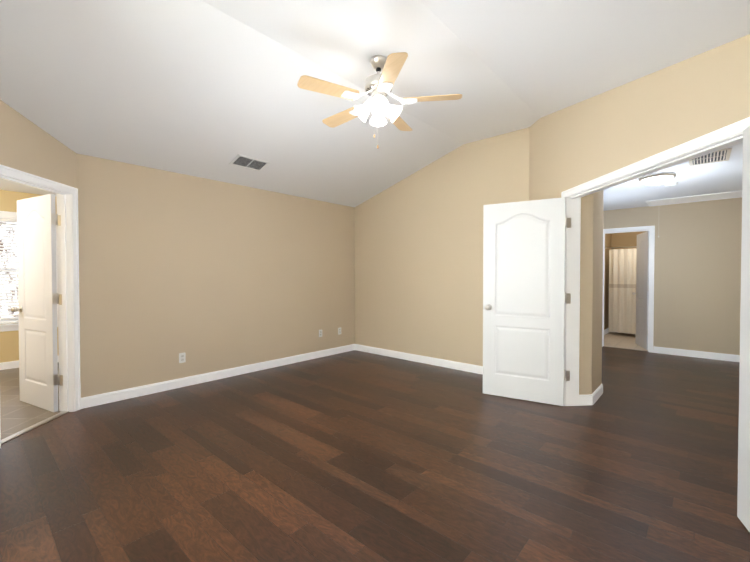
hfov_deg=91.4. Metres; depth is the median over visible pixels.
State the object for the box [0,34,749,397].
wall
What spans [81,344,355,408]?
baseboard
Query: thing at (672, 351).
baseboard
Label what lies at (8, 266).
backdrop
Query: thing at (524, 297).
double door
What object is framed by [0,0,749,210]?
ceiling
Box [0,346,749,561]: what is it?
floor
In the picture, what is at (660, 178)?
light
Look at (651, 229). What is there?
door frame
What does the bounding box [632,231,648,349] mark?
bathroom door
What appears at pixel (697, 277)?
wall
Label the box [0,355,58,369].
baseboard
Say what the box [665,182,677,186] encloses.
smoke detector
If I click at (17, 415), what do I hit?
floor
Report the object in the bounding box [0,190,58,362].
wall
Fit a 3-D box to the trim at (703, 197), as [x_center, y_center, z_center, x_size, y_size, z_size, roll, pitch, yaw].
[4.787,-1.233,5.509,1.100,0.012,0.560,1,1,42]
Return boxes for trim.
[1,411,68,443]
[646,190,741,206]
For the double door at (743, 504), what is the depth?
1.88 m
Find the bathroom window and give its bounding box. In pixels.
[0,211,57,331]
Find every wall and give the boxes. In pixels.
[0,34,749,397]
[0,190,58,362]
[603,197,741,354]
[604,231,645,329]
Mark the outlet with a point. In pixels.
(182, 357)
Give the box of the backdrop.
[0,222,17,317]
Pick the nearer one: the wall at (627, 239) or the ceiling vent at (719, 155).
the ceiling vent at (719, 155)
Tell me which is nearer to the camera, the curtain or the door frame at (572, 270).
the door frame at (572, 270)
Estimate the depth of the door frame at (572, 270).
3.57 m
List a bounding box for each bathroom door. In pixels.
[11,194,59,411]
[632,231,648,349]
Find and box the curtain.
[605,246,636,333]
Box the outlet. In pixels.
[179,352,185,362]
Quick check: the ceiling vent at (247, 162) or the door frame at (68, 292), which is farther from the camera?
the ceiling vent at (247, 162)
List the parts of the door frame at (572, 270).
double door stop trim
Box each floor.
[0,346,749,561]
[0,362,61,439]
[604,332,647,350]
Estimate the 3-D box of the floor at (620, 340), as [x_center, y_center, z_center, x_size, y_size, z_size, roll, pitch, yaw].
[5.296,1.182,7.170,1.740,0.026,2.340,1,1,42]
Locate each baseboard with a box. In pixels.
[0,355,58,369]
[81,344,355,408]
[356,344,482,374]
[584,384,602,405]
[653,346,739,361]
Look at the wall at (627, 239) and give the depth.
6.59 m
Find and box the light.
[638,172,676,184]
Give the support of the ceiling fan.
hanging from the ceiling
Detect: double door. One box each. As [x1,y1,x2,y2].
[483,197,566,405]
[737,126,749,531]
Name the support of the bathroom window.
in the wall at (9, 346)
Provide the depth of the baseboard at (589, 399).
3.66 m
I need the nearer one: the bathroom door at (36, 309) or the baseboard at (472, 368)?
the bathroom door at (36, 309)
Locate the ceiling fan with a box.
[297,52,461,148]
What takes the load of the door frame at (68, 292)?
attached to the wall at (206, 276)
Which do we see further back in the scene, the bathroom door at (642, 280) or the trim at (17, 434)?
the bathroom door at (642, 280)
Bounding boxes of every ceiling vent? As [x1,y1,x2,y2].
[229,154,269,171]
[689,148,731,165]
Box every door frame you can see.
[0,164,80,447]
[561,117,749,405]
[602,225,654,352]
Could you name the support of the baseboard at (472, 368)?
attached to the wall at (206, 276)

